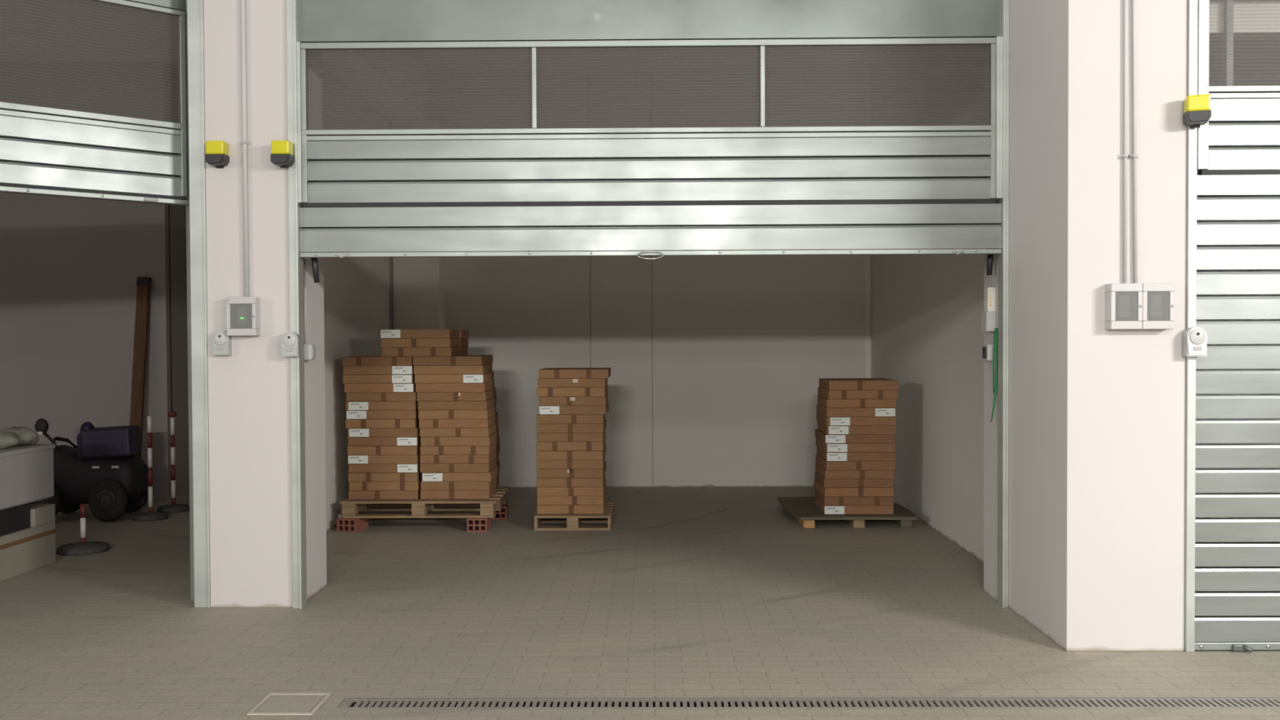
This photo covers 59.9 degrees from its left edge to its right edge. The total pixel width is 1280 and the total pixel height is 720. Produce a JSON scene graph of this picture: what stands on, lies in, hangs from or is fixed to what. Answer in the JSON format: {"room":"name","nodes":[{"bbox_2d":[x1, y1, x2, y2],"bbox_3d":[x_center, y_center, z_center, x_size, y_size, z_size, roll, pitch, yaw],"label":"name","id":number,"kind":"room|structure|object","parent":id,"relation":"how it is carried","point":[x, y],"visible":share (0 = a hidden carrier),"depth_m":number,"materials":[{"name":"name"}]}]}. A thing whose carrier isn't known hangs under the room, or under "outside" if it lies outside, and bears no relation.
{"room":"loading dock","nodes":[
{"label":"loading dock","id":0,"kind":"room"},
{"bbox_2d":[0,61,172,498],"bbox_3d":[-6.361,-0.717,10.235,4.040,4.000,0.100,0,1,1],"label":"wall","id":1,"kind":"structure","parent":0,"point":[70,268],"depth_m":10.17,"materials":[{"name":"paint"}]},
{"bbox_2d":[166,63,189,496],"bbox_3d":[-4.387,-0.732,10.541,0.100,4.000,0.600,0,1,1],"label":"wall","id":2,"kind":"structure","parent":0,"point":[178,258],"depth_m":10.44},
{"bbox_2d":[203,0,326,607],"bbox_3d":[-2.101,-0.660,6.259,0.473,4.000,0.550,0,1,1],"label":"pillar","id":3,"kind":"structure","parent":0,"point":[249,388],"depth_m":6.00,"materials":[{"name":"white paint"}]},
{"bbox_2d":[186,0,210,608],"bbox_3d":[-2.386,-0.655,6.029,0.090,4.000,0.097,0,1,1],"label":"trim","id":4,"kind":"structure","parent":3,"relation":"attached to","point":[195,24],"depth_m":6.00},
{"bbox_2d":[226,296,260,335],"bbox_3d":[-2.129,-0.234,5.955,0.157,0.208,0.074,0,1,1],"label":"box","id":5,"kind":"object","parent":3,"relation":"attached to","point":[242,313],"visible":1,"depth_m":5.94,"materials":[{"name":"grey plastic"}]},
{"bbox_2d":[240,0,248,296],"bbox_3d":[-2.124,-1.496,5.952,0.027,2.318,0.024,0,1,1],"label":"conduit","id":6,"kind":"object","parent":3,"relation":"attached to","point":[242,2],"visible":0.86,"depth_m":5.95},
{"bbox_2d":[286,0,306,608],"bbox_3d":[-1.859,-0.656,5.994,0.053,4.000,0.094,0,1,1],"label":"trim","id":7,"kind":"structure","parent":3,"relation":"attached to","point":[295,262],"depth_m":5.97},
{"bbox_2d":[299,37,1001,259],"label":"door","id":8,"kind":"structure","parent":7,"relation":"attached to","point":[762,190],"depth_m":5.95,"materials":[{"name":"grey"}]},
{"bbox_2d":[995,35,1002,199],"bbox_3d":[1.915,-1.292,5.942,0.033,0.860,0.064,0,1,1],"label":"door frame","id":9,"kind":"structure","parent":8,"relation":"attached to","point":[998,38],"depth_m":5.91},
{"bbox_2d":[321,64,393,531],"bbox_3d":[-2.429,-0.705,8.691,0.100,4.000,4.306,0,1,1],"label":"wall","id":10,"kind":"structure","parent":0,"point":[357,308],"depth_m":8.89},
{"bbox_2d":[321,49,432,121],"bbox_3d":[-2.217,-2.466,8.654,0.340,0.480,4.306,0,1,1],"label":"beam","id":11,"kind":"structure","parent":10,"relation":"attached to","point":[393,82],"depth_m":9.32,"materials":[{"name":"beige paint"}]},
{"bbox_2d":[0,486,1279,719],"bbox_3d":[0.024,1.421,1.527,18.000,0.001,21.000,0,1,1],"label":"floor","id":12,"kind":"structure","parent":0,"point":[704,592],"depth_m":5.60,"materials":[{"name":"concrete"}]},
{"bbox_2d":[0,502,55,582],"bbox_3d":[-4.136,1.125,6.783,0.571,0.430,1.020,0,1,2],"label":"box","id":13,"kind":"object","parent":12,"relation":"on","point":[27,531],"visible":0.94,"depth_m":6.97,"materials":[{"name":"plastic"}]},
{"bbox_2d":[0,444,55,510],"bbox_3d":[-4.138,0.734,6.775,0.580,0.350,1.028,0,1,2],"label":"crate","id":14,"kind":"object","parent":13,"relation":"on","point":[26,471],"visible":0.94,"depth_m":6.96,"materials":[{"name":"white plastic"}]},
{"bbox_2d":[56,503,110,555],"bbox_3d":[-3.848,1.159,7.670,0.330,0.325,0.330,0,1,1],"label":"post","id":15,"kind":"object","parent":12,"relation":"on","point":[82,548],"visible":1,"depth_m":7.63,"materials":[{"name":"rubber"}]},
{"bbox_2d":[30,418,148,522],"bbox_3d":[-4.530,0.882,9.131,0.842,0.829,0.616,0,1,-5],"label":"machine","id":16,"kind":"object","parent":12,"relation":"on","point":[103,472],"visible":0.85,"depth_m":8.97,"materials":[{"name":"plastic"}]},
{"bbox_2d":[129,276,151,457],"bbox_3d":[-4.526,0.262,10.017,0.115,2.031,0.302,0,1,5],"label":"wooden plank","id":17,"kind":"object","parent":12,"relation":"on","point":[143,283],"visible":0.77,"depth_m":10.03,"materials":[{"name":"brown wood"}]},
{"bbox_2d":[133,415,168,521],"bbox_3d":[-3.988,0.875,9.037,0.260,0.840,0.260,0,1,1],"label":"post","id":18,"kind":"object","parent":12,"relation":"on","point":[150,516],"visible":1,"depth_m":9.02,"materials":[{"name":"white plastic"}]},
{"bbox_2d":[156,411,189,513],"bbox_3d":[-3.983,0.861,9.466,0.260,0.852,0.260,0,1,1],"label":"post","id":19,"kind":"object","parent":12,"relation":"on","point":[173,507],"visible":0.99,"depth_m":9.45,"materials":[{"name":"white plastic"}]},
{"bbox_2d":[184,10,194,600],"bbox_3d":[-2.476,-0.657,6.179,0.075,4.000,0.070,-1,1,-41],"label":"trim","id":20,"kind":"structure","parent":12,"relation":"on","point":[188,226],"depth_m":6.17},
{"bbox_2d":[0,0,189,205],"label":"door","id":21,"kind":"structure","parent":20,"relation":"attached to","point":[45,151],"depth_m":5.83,"materials":[{"name":"grey"}]},
{"bbox_2d":[247,693,331,715],"bbox_3d":[-1.393,1.369,4.425,0.254,0.005,0.254,0,1,1],"label":"cover","id":22,"kind":"object","parent":12,"relation":"on","point":[279,704],"visible":1,"depth_m":4.42,"materials":[{"name":"concrete"}]},
{"bbox_2d":[337,516,368,532],"bbox_3d":[-2.195,1.248,8.485,0.150,0.100,0.220,0,1,13],"label":"brick","id":23,"kind":"object","parent":12,"relation":"on","point":[344,525],"visible":0.88,"depth_m":8.40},
{"bbox_2d":[339,487,509,518],"bbox_3d":[-1.676,1.127,8.794,1.190,0.126,0.780,0,1,1],"label":"pallet","id":24,"kind":"object","parent":23,"relation":"on","point":[419,508],"visible":0.56,"depth_m":8.44,"materials":[{"name":"brown wood"}]},
{"bbox_2d":[348,488,420,499],"bbox_3d":[-1.965,1.030,8.695,0.532,0.068,0.401,0,1,0],"label":"cardboard box","id":25,"kind":"object","parent":24,"relation":"on","point":[353,495],"visible":0.59,"depth_m":8.50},
{"bbox_2d":[349,479,422,490],"bbox_3d":[-1.960,0.962,8.698,0.532,0.068,0.401,0,1,1],"label":"cardboard box","id":26,"kind":"object","parent":25,"relation":"on","point":[353,486],"visible":0.66,"depth_m":8.50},
{"bbox_2d":[347,471,422,481],"bbox_3d":[-1.966,0.894,8.686,0.532,0.068,0.401,0,1,0],"label":"cardboard box","id":27,"kind":"object","parent":26,"relation":"on","point":[352,477],"visible":0.68,"depth_m":8.49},
{"bbox_2d":[348,462,419,472],"bbox_3d":[-1.964,0.825,8.694,0.532,0.068,0.402,0,1,1],"label":"cardboard box","id":28,"kind":"object","parent":27,"relation":"on","point":[353,468],"visible":0.73,"depth_m":8.50,"materials":[{"name":"cardboard"}]},
{"bbox_2d":[347,453,420,463],"bbox_3d":[-1.968,0.757,8.690,0.532,0.068,0.402,0,1,0],"label":"cardboard box","id":29,"kind":"object","parent":28,"relation":"on","point":[352,459],"visible":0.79,"depth_m":8.49,"materials":[{"name":"cardboard"}]},
{"bbox_2d":[346,444,420,454],"bbox_3d":[-1.970,0.688,8.683,0.532,0.068,0.401,0,1,1],"label":"cardboard box","id":30,"kind":"object","parent":29,"relation":"on","point":[351,450],"visible":0.6,"depth_m":8.48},
{"bbox_2d":[347,435,421,445],"bbox_3d":[-1.968,0.620,8.692,0.532,0.068,0.402,0,1,1],"label":"cardboard box","id":31,"kind":"object","parent":30,"relation":"on","point":[366,441],"visible":0.77,"depth_m":8.49,"materials":[{"name":"cardboard"}]},
{"bbox_2d":[347,426,419,437],"bbox_3d":[-1.968,0.552,8.683,0.532,0.068,0.402,0,1,1],"label":"cardboard box","id":32,"kind":"object","parent":31,"relation":"on","point":[380,432],"visible":0.75,"depth_m":8.48,"materials":[{"name":"cardboard"}]},
{"bbox_2d":[345,417,419,428],"bbox_3d":[-1.984,0.483,8.682,0.532,0.068,0.401,0,1,1],"label":"cardboard box","id":33,"kind":"object","parent":32,"relation":"on","point":[371,423],"visible":0.66,"depth_m":8.48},
{"bbox_2d":[346,408,419,419],"bbox_3d":[-1.980,0.415,8.688,0.532,0.068,0.402,0,1,1],"label":"cardboard box","id":34,"kind":"object","parent":33,"relation":"on","point":[409,414],"visible":0.81,"depth_m":8.49,"materials":[{"name":"cardboard"}]},
{"bbox_2d":[346,400,418,410],"bbox_3d":[-1.981,0.347,8.676,0.532,0.068,0.402,0,1,1],"label":"cardboard box","id":35,"kind":"object","parent":34,"relation":"on","point":[406,405],"visible":0.78,"depth_m":8.48,"materials":[{"name":"cardboard"}]},
{"bbox_2d":[346,391,417,401],"bbox_3d":[-1.977,0.278,8.682,0.532,0.068,0.401,0,1,1],"label":"cardboard box","id":36,"kind":"object","parent":35,"relation":"on","point":[411,396],"visible":0.65,"depth_m":8.48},
{"bbox_2d":[344,382,415,392],"bbox_3d":[-1.994,0.210,8.682,0.532,0.068,0.402,0,1,1],"label":"cardboard box","id":37,"kind":"object","parent":36,"relation":"on","point":[348,388],"visible":0.8,"depth_m":8.48,"materials":[{"name":"cardboard"}]},
{"bbox_2d":[342,373,414,383],"bbox_3d":[-2.002,0.142,8.672,0.532,0.068,0.402,0,1,1],"label":"cardboard box","id":38,"kind":"object","parent":37,"relation":"on","point":[347,379],"visible":0.74,"depth_m":8.47,"materials":[{"name":"cardboard"}]},
{"bbox_2d":[342,364,413,374],"bbox_3d":[-2.002,0.073,8.681,0.532,0.068,0.402,0,1,1],"label":"cardboard box","id":39,"kind":"object","parent":38,"relation":"on","point":[347,370],"visible":0.73,"depth_m":8.48,"materials":[{"name":"cardboard"}]},
{"bbox_2d":[342,355,413,365],"bbox_3d":[-2.006,0.005,8.676,0.532,0.068,0.401,0,1,1],"label":"cardboard box","id":40,"kind":"object","parent":39,"relation":"on","point":[354,360],"visible":0.74,"depth_m":8.48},
{"bbox_2d":[420,484,496,499],"bbox_3d":[-1.416,1.028,8.693,0.528,0.068,0.401,0,1,1],"label":"cardboard box","id":41,"kind":"object","parent":24,"relation":"on","point":[424,495],"visible":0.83,"depth_m":8.49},
{"bbox_2d":[420,475,497,490],"bbox_3d":[-1.411,0.960,8.685,0.528,0.068,0.401,0,1,1],"label":"cardboard box","id":42,"kind":"object","parent":41,"relation":"on","point":[424,486],"visible":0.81,"depth_m":8.49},
{"bbox_2d":[422,466,497,481],"bbox_3d":[-1.403,0.891,8.681,0.528,0.068,0.402,0,1,0],"label":"cardboard box","id":43,"kind":"object","parent":42,"relation":"on","point":[426,477],"visible":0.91,"depth_m":8.48,"materials":[{"name":"cardboard"}]},
{"bbox_2d":[419,458,496,472],"bbox_3d":[-1.418,0.823,8.687,0.528,0.068,0.401,0,1,1],"label":"cardboard box","id":44,"kind":"object","parent":43,"relation":"on","point":[424,468],"visible":0.82,"depth_m":8.49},
{"bbox_2d":[419,449,496,463],"bbox_3d":[-1.417,0.754,8.687,0.528,0.068,0.401,0,1,1],"label":"cardboard box","id":45,"kind":"object","parent":44,"relation":"on","point":[424,459],"visible":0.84,"depth_m":8.49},
{"bbox_2d":[420,441,496,454],"bbox_3d":[-1.415,0.686,8.678,0.528,0.068,0.401,0,1,0],"label":"cardboard box","id":46,"kind":"object","parent":45,"relation":"on","point":[424,450],"visible":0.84,"depth_m":8.48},
{"bbox_2d":[420,432,497,445],"bbox_3d":[-1.411,0.618,8.678,0.528,0.068,0.401,0,1,1],"label":"cardboard box","id":47,"kind":"object","parent":46,"relation":"on","point":[424,441],"visible":0.83,"depth_m":8.48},
{"bbox_2d":[419,423,496,436],"bbox_3d":[-1.418,0.549,8.684,0.528,0.068,0.401,0,1,1],"label":"cardboard box","id":48,"kind":"object","parent":47,"relation":"on","point":[424,432],"visible":0.84,"depth_m":8.49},
{"bbox_2d":[418,415,494,427],"bbox_3d":[-1.424,0.481,8.679,0.528,0.068,0.401,0,1,0],"label":"cardboard box","id":49,"kind":"object","parent":48,"relation":"on","point":[423,423],"visible":0.83,"depth_m":8.48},
{"bbox_2d":[417,406,494,418],"bbox_3d":[-1.427,0.412,8.672,0.528,0.068,0.401,0,1,1],"label":"cardboard box","id":50,"kind":"object","parent":49,"relation":"on","point":[423,414],"visible":0.86,"depth_m":8.47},
{"bbox_2d":[417,398,494,409],"bbox_3d":[-1.430,0.344,8.675,0.528,0.068,0.400,0,1,1],"label":"cardboard box","id":51,"kind":"object","parent":50,"relation":"on","point":[422,405],"visible":0.81,"depth_m":8.47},
{"bbox_2d":[417,389,493,400],"bbox_3d":[-1.441,0.276,8.679,0.528,0.068,0.401,0,1,0],"label":"cardboard box","id":52,"kind":"object","parent":51,"relation":"on","point":[421,396],"visible":0.83,"depth_m":8.48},
{"bbox_2d":[415,381,492,392],"bbox_3d":[-1.448,0.208,8.672,0.528,0.068,0.400,0,1,1],"label":"cardboard box","id":53,"kind":"object","parent":52,"relation":"on","point":[431,387],"visible":0.81,"depth_m":8.47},
{"bbox_2d":[414,373,491,383],"bbox_3d":[-1.454,0.139,8.666,0.528,0.068,0.402,0,1,1],"label":"cardboard box","id":54,"kind":"object","parent":53,"relation":"on","point":[486,377],"visible":0.91,"depth_m":8.47,"materials":[{"name":"cardboard"}]},
{"bbox_2d":[413,364,489,374],"bbox_3d":[-1.463,0.071,8.673,0.528,0.068,0.400,0,1,0],"label":"cardboard box","id":55,"kind":"object","parent":54,"relation":"on","point":[436,369],"visible":0.81,"depth_m":8.47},
{"bbox_2d":[413,355,489,365],"bbox_3d":[-1.468,0.002,8.673,0.528,0.068,0.401,0,1,1],"label":"cardboard box","id":56,"kind":"object","parent":55,"relation":"on","point":[440,360],"visible":0.89,"depth_m":8.47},
{"bbox_2d":[382,346,459,356],"bbox_3d":[-1.707,-0.066,8.679,0.530,0.069,0.401,0,1,0],"label":"cardboard box","id":57,"kind":"object","parent":56,"relation":"on","point":[415,351],"visible":0.91,"depth_m":8.48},
{"bbox_2d":[381,337,459,347],"bbox_3d":[-1.711,-0.135,8.673,0.530,0.069,0.401,0,1,1],"label":"cardboard box","id":58,"kind":"object","parent":57,"relation":"on","point":[413,342],"visible":0.93,"depth_m":8.47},
{"bbox_2d":[380,328,458,338],"bbox_3d":[-1.714,-0.204,8.668,0.530,0.069,0.402,0,1,1],"label":"cardboard box","id":59,"kind":"object","parent":58,"relation":"on","point":[395,333],"visible":1,"depth_m":8.47,"materials":[{"name":"cardboard"}]},
{"bbox_2d":[391,120,446,328],"bbox_3d":[-2.114,-0.504,10.671,0.440,3.520,0.346,0,1,1],"label":"column","id":60,"kind":"structure","parent":12,"relation":"on","point":[419,283],"depth_m":10.50,"materials":[{"name":"beige paint"}]},
{"bbox_2d":[533,501,614,530],"bbox_3d":[-0.507,1.229,8.797,0.580,0.111,0.780,0,1,1],"label":"pallet","id":61,"kind":"object","parent":12,"relation":"on","point":[572,521],"visible":0.59,"depth_m":8.43,"materials":[{"name":"brown wood"}]},
{"bbox_2d":[537,496,606,514],"bbox_3d":[-0.530,1.139,8.729,0.510,0.069,0.501,0,1,1],"label":"cardboard box","id":62,"kind":"object","parent":61,"relation":"on","point":[599,508],"visible":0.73,"depth_m":8.48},
{"bbox_2d":[537,488,606,505],"bbox_3d":[-0.530,1.069,8.733,0.508,0.069,0.501,0,1,1],"label":"cardboard box","id":63,"kind":"object","parent":62,"relation":"on","point":[541,500],"visible":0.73,"depth_m":8.48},
{"bbox_2d":[537,479,606,496],"bbox_3d":[-0.530,1.000,8.725,0.507,0.069,0.501,0,1,1],"label":"cardboard box","id":64,"kind":"object","parent":63,"relation":"on","point":[541,491],"visible":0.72,"depth_m":8.47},
{"bbox_2d":[536,471,605,487],"bbox_3d":[-0.535,0.931,8.722,0.507,0.069,0.501,0,1,0],"label":"cardboard box","id":65,"kind":"object","parent":64,"relation":"on","point":[540,482],"visible":0.72,"depth_m":8.47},
{"bbox_2d":[537,462,606,478],"bbox_3d":[-0.531,0.862,8.729,0.507,0.069,0.501,0,1,1],"label":"cardboard box","id":66,"kind":"object","parent":65,"relation":"on","point":[557,473],"visible":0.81,"depth_m":8.48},
{"bbox_2d":[536,456,604,469],"bbox_3d":[-0.536,0.793,8.724,0.507,0.069,0.501,0,1,0],"label":"cardboard box","id":67,"kind":"object","parent":66,"relation":"on","point":[555,464],"visible":0.7,"depth_m":8.47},
{"bbox_2d":[536,444,605,460],"bbox_3d":[-0.532,0.724,8.717,0.507,0.069,0.501,0,1,1],"label":"cardboard box","id":68,"kind":"object","parent":67,"relation":"on","point":[540,455],"visible":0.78,"depth_m":8.47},
{"bbox_2d":[536,436,605,450],"bbox_3d":[-0.534,0.654,8.723,0.508,0.069,0.501,0,1,0],"label":"cardboard box","id":69,"kind":"object","parent":68,"relation":"on","point":[540,446],"visible":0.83,"depth_m":8.47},
{"bbox_2d":[537,428,605,441],"bbox_3d":[-0.532,0.585,8.723,0.506,0.069,0.501,0,1,1],"label":"cardboard box","id":70,"kind":"object","parent":69,"relation":"on","point":[541,437],"visible":0.73,"depth_m":8.47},
{"bbox_2d":[537,418,606,432],"bbox_3d":[-0.530,0.516,8.713,0.507,0.069,0.501,0,1,1],"label":"cardboard box","id":71,"kind":"object","parent":70,"relation":"on","point":[541,428],"visible":0.79,"depth_m":8.46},
{"bbox_2d":[537,413,605,423],"bbox_3d":[-0.533,0.447,8.716,0.507,0.069,0.501,0,1,0],"label":"cardboard box","id":72,"kind":"object","parent":71,"relation":"on","point":[541,419],"visible":0.72,"depth_m":8.47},
{"bbox_2d":[538,401,608,414],"bbox_3d":[-0.511,0.378,8.719,0.511,0.069,0.502,0,1,1],"label":"cardboard box","id":73,"kind":"object","parent":72,"relation":"on","point":[543,410],"visible":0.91,"depth_m":8.47,"materials":[{"name":"cardboard"}]},
{"bbox_2d":[538,393,608,405],"bbox_3d":[-0.515,0.308,8.711,0.508,0.069,0.501,0,1,0],"label":"cardboard box","id":74,"kind":"object","parent":73,"relation":"on","point":[543,401],"visible":0.84,"depth_m":8.46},
{"bbox_2d":[536,385,608,396],"bbox_3d":[-0.524,0.239,8.709,0.520,0.069,0.501,0,1,1],"label":"cardboard box","id":75,"kind":"object","parent":74,"relation":"on","point":[589,391],"visible":0.84,"depth_m":8.46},
{"bbox_2d":[537,377,607,387],"bbox_3d":[-0.521,0.170,8.716,0.514,0.069,0.501,0,1,0],"label":"cardboard box","id":76,"kind":"object","parent":75,"relation":"on","point":[575,382],"visible":0.7,"depth_m":8.47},
{"bbox_2d":[538,367,610,378],"bbox_3d":[-0.504,0.101,8.710,0.532,0.069,0.501,0,1,1],"label":"cardboard box","id":77,"kind":"object","parent":76,"relation":"on","point":[581,372],"visible":1,"depth_m":8.46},
{"bbox_2d":[337,697,1279,707],"bbox_3d":[1.532,1.409,4.405,5.455,0.100,0.120,0,1,1],"label":"drain grate","id":78,"kind":"object","parent":12,"relation":"in","point":[1260,702],"visible":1,"depth_m":4.42,"materials":[{"name":"metal"}]},
{"bbox_2d":[777,497,918,528],"bbox_3d":[1.651,1.227,8.976,0.965,0.088,1.080,0,1,1],"label":"pallet","id":79,"kind":"object","parent":12,"relation":"on","point":[804,509],"visible":0.62,"depth_m":8.54,"materials":[{"name":"brown wood"}]},
{"bbox_2d":[814,496,893,514],"bbox_3d":[1.690,1.150,8.805,0.532,0.068,0.532,0,1,1],"label":"cardboard box","id":80,"kind":"object","parent":79,"relation":"on","point":[826,509],"visible":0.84,"depth_m":8.54,"materials":[{"name":"cardboard"}]},
{"bbox_2d":[814,488,893,505],"bbox_3d":[1.691,1.081,8.802,0.532,0.068,0.531,0,1,1],"label":"cardboard box","id":81,"kind":"object","parent":80,"relation":"on","point":[836,500],"visible":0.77,"depth_m":8.54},
{"bbox_2d":[813,479,893,497],"bbox_3d":[1.689,1.013,8.806,0.532,0.068,0.531,0,1,0],"label":"cardboard box","id":82,"kind":"object","parent":81,"relation":"on","point":[826,491],"visible":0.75,"depth_m":8.54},
{"bbox_2d":[814,471,893,487],"bbox_3d":[1.691,0.944,8.810,0.532,0.068,0.531,0,1,1],"label":"cardboard box","id":83,"kind":"object","parent":82,"relation":"on","point":[889,482],"visible":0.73,"depth_m":8.55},
{"bbox_2d":[815,462,894,479],"bbox_3d":[1.695,0.876,8.806,0.532,0.068,0.531,0,1,1],"label":"cardboard box","id":84,"kind":"object","parent":83,"relation":"on","point":[827,474],"visible":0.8,"depth_m":8.54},
{"bbox_2d":[815,454,895,470],"bbox_3d":[1.700,0.808,8.797,0.532,0.068,0.531,0,1,0],"label":"cardboard box","id":85,"kind":"object","parent":84,"relation":"on","point":[828,465],"visible":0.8,"depth_m":8.53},
{"bbox_2d":[817,446,895,461],"bbox_3d":[1.704,0.740,8.795,0.532,0.068,0.532,0,1,1],"label":"cardboard box","id":86,"kind":"object","parent":85,"relation":"on","point":[828,456],"visible":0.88,"depth_m":8.53,"materials":[{"name":"cardboard"}]},
{"bbox_2d":[815,437,895,452],"bbox_3d":[1.700,0.671,8.801,0.532,0.068,0.532,0,1,0],"label":"cardboard box","id":87,"kind":"object","parent":86,"relation":"on","point":[827,447],"visible":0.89,"depth_m":8.54,"materials":[{"name":"cardboard"}]},
{"bbox_2d":[814,429,894,443],"bbox_3d":[1.694,0.603,8.804,0.532,0.068,0.532,0,1,0],"label":"cardboard box","id":88,"kind":"object","parent":87,"relation":"on","point":[826,438],"visible":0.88,"depth_m":8.54,"materials":[{"name":"cardboard"}]},
{"bbox_2d":[817,421,896,434],"bbox_3d":[1.710,0.534,8.797,0.532,0.068,0.532,0,1,1],"label":"cardboard box","id":89,"kind":"object","parent":88,"relation":"on","point":[860,429],"visible":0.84,"depth_m":8.53,"materials":[{"name":"cardboard"}]},
{"bbox_2d":[816,413,896,426],"bbox_3d":[1.704,0.466,8.790,0.532,0.068,0.532,0,1,0],"label":"cardboard box","id":90,"kind":"object","parent":89,"relation":"on","point":[880,420],"visible":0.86,"depth_m":8.53,"materials":[{"name":"cardboard"}]},
{"bbox_2d":[816,404,896,417],"bbox_3d":[1.704,0.398,8.790,0.532,0.068,0.532,0,1,0],"label":"cardboard box","id":91,"kind":"object","parent":90,"relation":"on","point":[828,412],"visible":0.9,"depth_m":8.53,"materials":[{"name":"cardboard"}]},
{"bbox_2d":[817,395,896,408],"bbox_3d":[1.709,0.329,8.796,0.532,0.068,0.531,0,1,1],"label":"cardboard box","id":92,"kind":"object","parent":91,"relation":"on","point":[828,403],"visible":0.85,"depth_m":8.53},
{"bbox_2d":[817,387,897,399],"bbox_3d":[1.716,0.260,8.797,0.532,0.068,0.531,0,1,0],"label":"cardboard box","id":93,"kind":"object","parent":92,"relation":"on","point":[829,394],"visible":0.87,"depth_m":8.53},
{"bbox_2d":[818,377,898,390],"bbox_3d":[1.723,0.189,8.790,0.532,0.074,0.531,0,1,1],"label":"cardboard box","id":94,"kind":"object","parent":93,"relation":"on","point":[830,384],"visible":1,"depth_m":8.53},
{"bbox_2d":[0,0,1279,77],"bbox_3d":[-0.404,-2.770,8.954,17.000,0.100,6.000,0,1,1],"label":"ceiling","id":95,"kind":"structure","parent":0,"point":[31,30],"depth_m":9.92,"materials":[{"name":"paint"}]},
{"bbox_2d":[431,71,1279,487],"bbox_3d":[2.587,-0.769,10.830,10.080,4.000,0.146,0,1,1],"label":"wall","id":96,"kind":"structure","parent":0,"point":[743,345],"depth_m":10.82,"materials":[{"name":"paint"}]},
{"bbox_2d":[865,74,870,377],"bbox_3d":[2.211,-0.776,10.784,0.044,3.980,0.006,0,1,1],"label":"trim","id":97,"kind":"structure","parent":96,"relation":"attached to","point":[867,76],"depth_m":10.78,"materials":[{"name":"beige paint"}]},
{"bbox_2d":[871,45,984,562],"bbox_3d":[2.280,-0.724,8.549,0.120,4.000,4.476,0,1,1],"label":"wall","id":98,"kind":"structure","parent":0,"point":[927,336],"depth_m":8.36,"materials":[{"name":"paint"}]},
{"bbox_2d":[983,45,998,600],"bbox_3d":[1.964,-0.677,6.155,0.015,4.000,0.320,0,1,1],"label":"door frame","id":99,"kind":"structure","parent":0,"point":[990,428],"depth_m":6.22,"materials":[{"name":"white paint"}]},
{"bbox_2d":[997,0,1009,608],"bbox_3d":[1.950,-0.673,5.948,0.034,4.000,0.094,0,1,1],"label":"trim","id":100,"kind":"structure","parent":99,"relation":"attached to","point":[1003,258],"depth_m":5.93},
{"bbox_2d":[1008,0,1187,651],"bbox_3d":[2.235,-0.669,5.694,0.541,4.000,1.237,0,1,1],"label":"pillar","id":101,"kind":"structure","parent":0,"point":[1096,476],"depth_m":5.10,"materials":[{"name":"white paint"}]},
{"bbox_2d":[297,0,1001,42],"bbox_3d":[0.034,-2.190,5.942,3.854,0.948,0.034,0,1,1],"label":"lintel","id":102,"kind":"structure","parent":101,"relation":"attached to","point":[317,20],"depth_m":5.93,"materials":[{"name":"metal"}]},
{"bbox_2d":[1105,283,1142,329],"bbox_3d":[2.200,-0.243,5.046,0.142,0.208,0.074,0,1,1],"label":"box","id":103,"kind":"object","parent":101,"relation":"attached to","point":[1123,301],"visible":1,"depth_m":5.03,"materials":[{"name":"grey plastic"}]},
{"bbox_2d":[1123,0,1127,283],"bbox_3d":[2.208,-1.502,5.045,0.019,2.310,0.016,0,1,1],"label":"conduit","id":104,"kind":"object","parent":101,"relation":"attached to","point":[1125,98],"visible":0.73,"depth_m":5.05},
{"bbox_2d":[1132,0,1137,283],"bbox_3d":[2.246,-1.502,5.045,0.039,2.310,0.016,0,1,1],"label":"conduit","id":105,"kind":"object","parent":101,"relation":"attached to","point":[1134,5],"visible":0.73,"depth_m":5.05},
{"bbox_2d":[1142,283,1174,328],"bbox_3d":[2.343,-0.244,5.045,0.142,0.208,0.074,0,1,1],"label":"box","id":106,"kind":"object","parent":101,"relation":"attached to","point":[1158,299],"visible":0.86,"depth_m":5.01,"materials":[{"name":"grey plastic"}]},
{"bbox_2d":[1184,0,1198,652],"bbox_3d":[2.519,-0.659,5.104,0.040,4.000,0.095,0,1,1],"label":"trim","id":107,"kind":"structure","parent":101,"relation":"attached to","point":[1192,19],"depth_m":5.07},
{"bbox_2d":[1182,327,1207,356],"bbox_3d":[2.522,-0.083,5.040,0.090,0.133,0.053,0,1,1],"label":"switch","id":108,"kind":"object","parent":107,"relation":"attached to","point":[1194,339],"visible":1,"depth_m":5.02,"materials":[{"name":"grey plastic"}]},
{"bbox_2d":[1182,93,1211,128],"bbox_3d":[2.507,-1.119,4.994,0.100,0.136,0.085,0,1,15],"label":"beacon","id":109,"kind":"object","parent":107,"relation":"attached to","point":[1197,112],"visible":1,"depth_m":4.96,"materials":[{"name":"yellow plastic"}]},
{"bbox_2d":[1194,0,1279,652],"bbox_3d":[4.441,-0.203,5.072,3.799,3.067,0.112,0,1,1],"label":"door","id":110,"kind":"structure","parent":107,"relation":"attached to","point":[1237,486],"depth_m":5.09,"materials":[{"name":"grey"}]},
{"bbox_2d":[1196,0,1205,169],"bbox_3d":[2.550,-1.763,5.037,0.031,1.790,0.014,0,1,1],"label":"door frame","id":111,"kind":"structure","parent":110,"relation":"attached to","point":[1202,3],"depth_m":5.04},
{"bbox_2d":[1208,0,1279,40],"bbox_3d":[4.955,-2.116,5.285,4.800,1.115,0.140,0,1,1],"label":"blinds","id":112,"kind":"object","parent":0,"point":[1253,20],"depth_m":5.25,"materials":[{"name":"beige paint"}]},
{"bbox_2d":[1223,0,1233,85],"bbox_3d":[2.770,-1.913,5.220,0.030,1.500,0.030,0,1,1],"label":"trim","id":113,"kind":"structure","parent":112,"relation":"attached to","point":[1228,4],"depth_m":5.21,"materials":[{"name":"grey metal"}]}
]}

